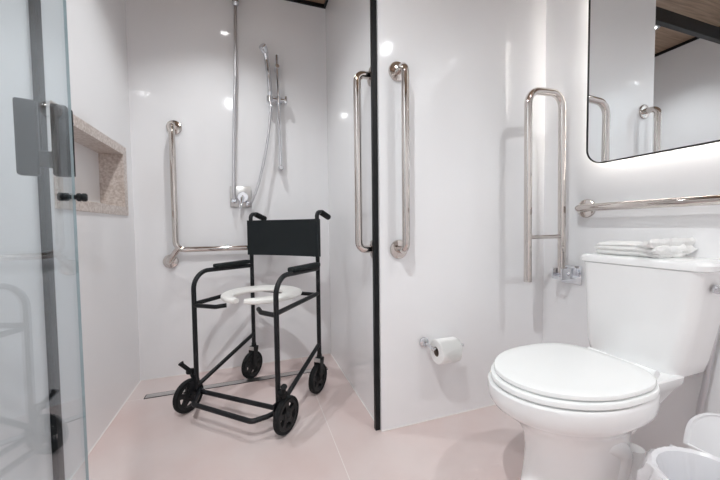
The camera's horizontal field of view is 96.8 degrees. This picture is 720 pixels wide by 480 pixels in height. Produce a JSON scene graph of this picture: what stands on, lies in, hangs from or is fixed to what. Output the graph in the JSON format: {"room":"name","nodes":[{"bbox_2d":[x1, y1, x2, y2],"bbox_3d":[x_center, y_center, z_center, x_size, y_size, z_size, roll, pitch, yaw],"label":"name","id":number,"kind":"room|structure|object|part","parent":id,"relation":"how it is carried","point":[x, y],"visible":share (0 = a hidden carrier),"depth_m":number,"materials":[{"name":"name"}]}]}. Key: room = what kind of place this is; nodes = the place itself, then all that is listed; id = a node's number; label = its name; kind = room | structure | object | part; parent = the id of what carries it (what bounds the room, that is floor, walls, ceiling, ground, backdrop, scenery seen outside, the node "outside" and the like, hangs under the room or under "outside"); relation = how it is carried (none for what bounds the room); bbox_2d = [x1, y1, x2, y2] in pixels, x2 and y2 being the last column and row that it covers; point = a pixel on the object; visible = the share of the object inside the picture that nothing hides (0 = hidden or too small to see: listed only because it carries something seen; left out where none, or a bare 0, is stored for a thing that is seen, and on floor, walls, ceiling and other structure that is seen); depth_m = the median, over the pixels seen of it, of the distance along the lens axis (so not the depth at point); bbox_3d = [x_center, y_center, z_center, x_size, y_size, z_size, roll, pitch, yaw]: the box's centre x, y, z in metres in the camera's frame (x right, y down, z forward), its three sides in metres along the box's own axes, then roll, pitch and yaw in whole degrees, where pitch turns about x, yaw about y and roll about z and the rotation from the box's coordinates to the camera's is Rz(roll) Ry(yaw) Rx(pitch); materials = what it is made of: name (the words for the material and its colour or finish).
{"room":"accessible bathroom","nodes":[
{"label":"accessible bathroom","id":0,"kind":"room"},
{"bbox_2d":[0,0,139,479],"bbox_3d":[-0.891,-0.314,0.427,0.120,2.413,2.979,-1,2,-19],"label":"wall","id":1,"kind":"structure","parent":0,"point":[97,36],"depth_m":1.16,"materials":[{"name":"white tile"}]},
{"bbox_2d":[28,0,64,479],"bbox_3d":[-1.026,-0.181,1.037,0.016,2.100,0.034,-1,2,-19],"label":"trim","id":2,"kind":"structure","parent":1,"relation":"attached to","point":[35,20],"depth_m":1.04,"materials":[{"name":"black metal"}]},
{"bbox_2d":[50,100,128,215],"bbox_3d":[-1.226,-0.305,1.410,0.125,0.371,0.695,-1,2,-19],"label":"wall niche","id":3,"kind":"object","parent":1,"relation":"in","point":[100,161],"visible":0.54,"depth_m":1.57,"materials":[{"name":"beige stone"}]},
{"bbox_3d":[-1.279,-0.304,1.392,0.014,0.371,0.695,-1,2,-19],"label":"panel","id":4,"kind":"part","parent":3,"relation":"part of","materials":[{"name":"white tile"}]},
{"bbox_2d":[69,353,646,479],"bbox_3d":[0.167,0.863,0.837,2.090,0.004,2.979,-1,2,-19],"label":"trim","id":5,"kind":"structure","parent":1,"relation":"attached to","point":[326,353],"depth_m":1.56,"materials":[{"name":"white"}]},
{"bbox_2d":[125,0,330,379],"bbox_3d":[-0.353,-0.395,2.251,2.330,2.413,0.120,-1,2,-19],"label":"wall","id":6,"kind":"structure","parent":0,"point":[180,53],"depth_m":2.01,"materials":[{"name":"white tile"}]},
{"bbox_2d":[163,120,247,267],"bbox_3d":[-0.791,-0.279,1.993,0.811,0.887,0.088,-1,2,-19],"label":"grab bar","id":7,"kind":"object","parent":6,"relation":"attached to","point":[173,127],"visible":0.76,"depth_m":1.86,"materials":[{"name":"silver metal"}]},
{"bbox_2d":[232,0,238,199],"bbox_3d":[-0.772,-0.904,1.986,0.076,1.312,0.071,-1,2,-19],"label":"riser pipe","id":8,"kind":"object","parent":6,"relation":"attached to","point":[235,3],"visible":1,"depth_m":1.97,"materials":[{"name":"silver metal"}]},
{"bbox_2d":[230,186,251,208],"bbox_3d":[-0.749,-0.266,2.007,0.130,0.150,0.090,-1,2,-19],"label":"shower mixer","id":9,"kind":"object","parent":6,"relation":"attached to","point":[243,194],"visible":0.91,"depth_m":2.03,"materials":[{"name":"silver metal"}]},
{"bbox_3d":[-0.737,-0.237,1.993,0.027,0.092,0.059,-1,2,-1],"label":"lever","id":10,"kind":"part","parent":9,"relation":"part of","materials":[{"name":"silver metal"}]},
{"bbox_3d":[-0.741,-0.269,2.020,0.068,0.068,0.046,-1,2,-19],"label":"knob","id":11,"kind":"part","parent":9,"relation":"part of","materials":[{"name":"silver metal"}]},
{"bbox_2d":[247,106,271,204],"bbox_3d":[-0.629,-0.534,2.007,0.165,0.634,0.038,-1,2,-19],"label":"shower hose","id":12,"kind":"object","parent":9,"relation":"attached to","point":[270,107],"visible":1,"depth_m":2.00,"materials":[{"name":"silver metal"}]},
{"bbox_2d":[266,55,286,171],"bbox_3d":[-0.537,-0.816,2.064,0.131,0.726,0.083,-1,2,-19],"label":"slide rail","id":13,"kind":"object","parent":6,"relation":"attached to","point":[278,100],"visible":1,"depth_m":2.05,"materials":[{"name":"silver metal"}]},
{"bbox_2d":[259,43,272,106],"bbox_3d":[-0.585,-1.026,1.986,0.047,0.361,0.091,0,2,20],"label":"shower","id":14,"kind":"object","parent":13,"relation":"attached to","point":[263,48],"visible":0.98,"depth_m":1.99,"materials":[{"name":"silver metal"}]},
{"bbox_3d":[-0.577,-1.005,1.999,0.033,0.320,0.062,1,3,30],"label":"handle","id":15,"kind":"part","parent":14,"relation":"part of","materials":[{"name":"silver metal"}]},
{"bbox_3d":[-0.523,-0.816,2.060,0.019,0.725,0.034,1,3,31],"label":"rail","id":16,"kind":"part","parent":13,"relation":"part of","materials":[{"name":"silver metal"}]},
{"bbox_2d":[286,0,327,8],"bbox_3d":[0.140,-1.536,0.739,2.090,0.022,2.979,-1,2,-19],"label":"trim","id":17,"kind":"structure","parent":6,"relation":"attached to","point":[305,2],"depth_m":2.14,"materials":[{"name":"black metal"}]},
{"bbox_2d":[307,0,324,3],"bbox_3d":[0.139,-1.597,0.736,2.330,0.100,3.219,-1,2,-19],"label":"ceiling","id":18,"kind":"structure","parent":0,"point":[316,1],"depth_m":2.14,"materials":[{"name":"brown wood"}]},
{"bbox_2d":[71,354,645,479],"bbox_3d":[0.168,0.915,0.839,2.330,0.100,3.219,-1,2,-19],"label":"floor","id":19,"kind":"structure","parent":0,"point":[333,436],"depth_m":1.35,"materials":[{"name":"tile"}]},
{"bbox_2d":[12,0,88,479],"bbox_3d":[-0.361,-0.158,0.358,0.086,2.086,0.514,-3,3,-41],"label":"door","id":20,"kind":"structure","parent":19,"relation":"on","point":[30,159],"depth_m":0.54,"materials":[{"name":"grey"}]},
{"bbox_3d":[-0.525,-0.167,0.534,0.071,0.122,0.023,-3,3,-40],"label":"handle","id":21,"kind":"part","parent":20,"relation":"part of","materials":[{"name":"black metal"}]},
{"bbox_3d":[-0.503,-0.073,0.543,0.018,0.014,0.014,-2,3,-34],"label":"knob","id":22,"kind":"part","parent":20,"relation":"part of","materials":[{"name":"black metal"}]},
{"bbox_3d":[-0.485,-0.074,0.555,0.018,0.014,0.014,-2,3,-34],"label":"knob","id":23,"kind":"part","parent":20,"relation":"part of","materials":[{"name":"black metal"}]},
{"bbox_2d":[144,367,327,398],"bbox_3d":[-0.683,0.830,1.878,1.000,0.003,0.044,-1,2,-19],"label":"floor drain","id":24,"kind":"object","parent":19,"relation":"on","point":[166,393],"visible":0.83,"depth_m":1.86,"materials":[{"name":"silver metal"}]},
{"bbox_2d":[172,210,330,435],"bbox_3d":[-0.513,0.339,1.675,0.664,0.997,0.648,0,3,24],"label":"chair","id":25,"kind":"object","parent":19,"relation":"on","point":[295,237],"visible":1,"depth_m":1.66,"materials":[{"name":"black metal"}]},
{"bbox_3d":[-0.861,0.654,1.594,0.080,0.107,0.040,-1,2,-13],"label":"brake lever","id":26,"kind":"part","parent":25,"relation":"part of","materials":[{"name":"black metal"}]},
{"bbox_3d":[-0.835,0.735,1.592,0.043,0.080,0.063,0,3,24],"label":"axle plate","id":27,"kind":"part","parent":25,"relation":"part of","materials":[{"name":"black metal"}]},
{"bbox_3d":[-0.714,0.133,1.791,0.042,0.023,0.240,0,3,23],"label":"armrest","id":28,"kind":"part","parent":25,"relation":"part of","materials":[{"name":"black plastic"}]},
{"bbox_3d":[-0.619,-0.143,1.981,0.032,0.055,0.102,0,3,24],"label":"push handle","id":29,"kind":"part","parent":25,"relation":"part of","materials":[{"name":"black rubber"}]},
{"bbox_3d":[-0.500,0.274,1.635,0.400,0.026,0.387,0,3,24],"label":"seat","id":30,"kind":"part","parent":25,"relation":"part of","materials":[{"name":"white plastic"}]},
{"bbox_3d":[-0.344,0.738,1.383,0.043,0.080,0.068,0,3,24],"label":"axle plate","id":31,"kind":"part","parent":25,"relation":"part of","materials":[{"name":"black metal"}]},
{"bbox_3d":[-0.325,0.657,1.361,0.040,0.107,0.080,-2,3,-29],"label":"brake lever","id":32,"kind":"part","parent":25,"relation":"part of","materials":[{"name":"black metal"}]},
{"bbox_3d":[-0.440,-0.013,1.821,0.484,0.204,0.042,0,3,24],"label":"backrest","id":33,"kind":"part","parent":25,"relation":"part of","materials":[{"name":"black fabric"}]},
{"bbox_3d":[-0.276,0.135,1.601,0.042,0.023,0.240,0,3,24],"label":"armrest","id":34,"kind":"part","parent":25,"relation":"part of","materials":[{"name":"black plastic"}]},
{"bbox_3d":[-0.199,-0.141,1.799,0.032,0.055,0.102,0,3,24],"label":"push handle","id":35,"kind":"part","parent":25,"relation":"part of","materials":[{"name":"black rubber"}]},
{"bbox_2d":[488,253,719,479],"bbox_3d":[0.773,0.459,1.058,0.773,0.790,0.400,-1,2,-19],"label":"toilet","id":36,"kind":"object","parent":19,"relation":"on","point":[653,324],"visible":1,"depth_m":0.98,"materials":[{"name":"white ceramic"}]},
{"bbox_3d":[0.640,0.424,1.006,0.470,0.018,0.372,-1,2,-19],"label":"seat","id":37,"kind":"part","parent":36,"relation":"part of","materials":[{"name":"white plastic"}]},
{"bbox_3d":[0.642,0.403,1.006,0.450,0.019,0.360,-1,2,-19],"label":"lid","id":38,"kind":"part","parent":36,"relation":"part of","materials":[{"name":"white plastic"}]},
{"bbox_2d":[594,237,697,257],"bbox_3d":[1.018,0.023,1.166,0.259,0.067,0.228,-1,2,-19],"label":"folded towel","id":39,"kind":"object","parent":36,"relation":"on","point":[668,247],"visible":1,"depth_m":1.09,"materials":[{"name":"white fabric"}]},
{"bbox_3d":[1.036,0.073,1.138,0.204,0.032,0.394,-1,2,-19],"label":"tank lid","id":40,"kind":"part","parent":36,"relation":"part of","materials":[{"name":"white ceramic"}]},
{"bbox_3d":[1.040,0.268,1.150,0.196,0.358,0.366,-1,2,-19],"label":"tank","id":41,"kind":"part","parent":36,"relation":"part of","materials":[{"name":"white ceramic"}]},
{"bbox_3d":[1.068,0.149,0.955,0.043,0.026,0.022,-2,3,-37],"label":"flush lever","id":42,"kind":"part","parent":36,"relation":"part of","materials":[{"name":"silver metal"}]},
{"bbox_2d":[637,413,719,479],"bbox_3d":[0.906,0.674,0.817,0.310,0.360,0.283,-1,2,-19],"label":"waste bin","id":43,"kind":"object","parent":19,"relation":"on","point":[702,431],"visible":1,"depth_m":0.90,"materials":[{"name":"white plastic"}]},
{"bbox_3d":[1.029,0.553,0.852,0.048,0.123,0.236,-1,2,-19],"label":"lid","id":44,"kind":"part","parent":43,"relation":"part of","materials":[{"name":"white plastic"}]},
{"bbox_2d":[325,0,545,430],"bbox_3d":[0.424,-0.392,1.965,1.048,2.413,0.929,-1,2,-19],"label":"wall","id":45,"kind":"structure","parent":0,"point":[473,65],"depth_m":1.51,"materials":[{"name":"white tile"}]},
{"bbox_2d":[353,67,371,256],"bbox_3d":[0.017,-0.339,1.406,0.088,0.846,0.084,-1,2,-19],"label":"grab bar","id":46,"kind":"object","parent":45,"relation":"attached to","point":[360,75],"visible":0.82,"depth_m":1.39,"materials":[{"name":"silver metal"}]},
{"bbox_2d":[370,0,379,430],"bbox_3d":[0.065,-0.207,1.379,0.022,2.100,0.019,-1,2,-19],"label":"trim","id":47,"kind":"structure","parent":45,"relation":"attached to","point":[373,3],"depth_m":1.38,"materials":[{"name":"black metal"}]},
{"bbox_2d":[388,61,409,258],"bbox_3d":[0.179,-0.338,1.343,0.084,0.846,0.088,-1,2,-19],"label":"grab bar","id":48,"kind":"object","parent":45,"relation":"attached to","point":[398,71],"visible":1,"depth_m":1.31,"materials":[{"name":"silver metal"}]},
{"bbox_2d":[419,337,463,350],"bbox_3d":[0.368,0.465,1.444,0.182,0.044,0.078,-1,2,-19],"label":"paper holder","id":49,"kind":"object","parent":45,"relation":"attached to","point":[423,342],"visible":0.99,"depth_m":1.44,"materials":[{"name":"silver metal"}]},
{"bbox_3d":[0.377,0.470,1.444,0.166,0.023,0.072,-1,2,-19],"label":"arm","id":50,"kind":"part","parent":49,"relation":"part of","materials":[{"name":"silver metal"}]},
{"bbox_2d":[430,337,462,364],"bbox_3d":[0.381,0.488,1.412,0.100,0.106,0.110,-1,2,-19],"label":"toilet paper roll","id":51,"kind":"object","parent":49,"relation":"hanging from","point":[449,350],"visible":0.98,"depth_m":1.37,"materials":[{"name":"white paper"}]},
{"bbox_2d":[542,0,719,451],"bbox_3d":[1.349,-0.352,0.710,0.120,2.413,2.050,-1,2,-19],"label":"wall","id":52,"kind":"structure","parent":0,"point":[692,171],"depth_m":1.41,"materials":[{"name":"white tile"}]},
{"bbox_2d":[524,87,581,284],"bbox_3d":[0.871,-0.237,1.464,0.298,0.897,0.100,-1,2,-19],"label":"grab rail","id":53,"kind":"object","parent":52,"relation":"attached to","point":[572,274],"visible":1,"depth_m":1.46,"materials":[{"name":"silver metal"}]},
{"bbox_3d":[1.012,0.164,1.528,0.008,0.087,0.100,-1,2,-19],"label":"wall plate","id":54,"kind":"part","parent":53,"relation":"part of","materials":[{"name":"silver metal"}]},
{"bbox_2d":[575,194,719,217],"bbox_3d":[1.117,-0.129,1.080,0.088,0.084,0.849,-1,2,-19],"label":"grab bar","id":55,"kind":"object","parent":52,"relation":"attached to","point":[586,208],"visible":1,"depth_m":1.17,"materials":[{"name":"silver metal"}]},
{"bbox_2d":[586,0,719,162],"bbox_3d":[1.146,-0.746,1.031,0.036,0.861,0.797,-1,2,-19],"label":"wall mirror","id":56,"kind":"object","parent":52,"relation":"attached to","point":[653,67],"visible":1,"depth_m":1.19,"materials":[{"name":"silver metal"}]},
{"bbox_2d":[696,328,719,414],"bbox_3d":[1.181,0.357,0.994,0.049,0.686,0.191,-1,2,-19],"label":"hose","id":57,"kind":"object","parent":52,"relation":"attached to","point":[707,373],"visible":0.41,"depth_m":1.06,"materials":[{"name":"silver metal"}]}
]}

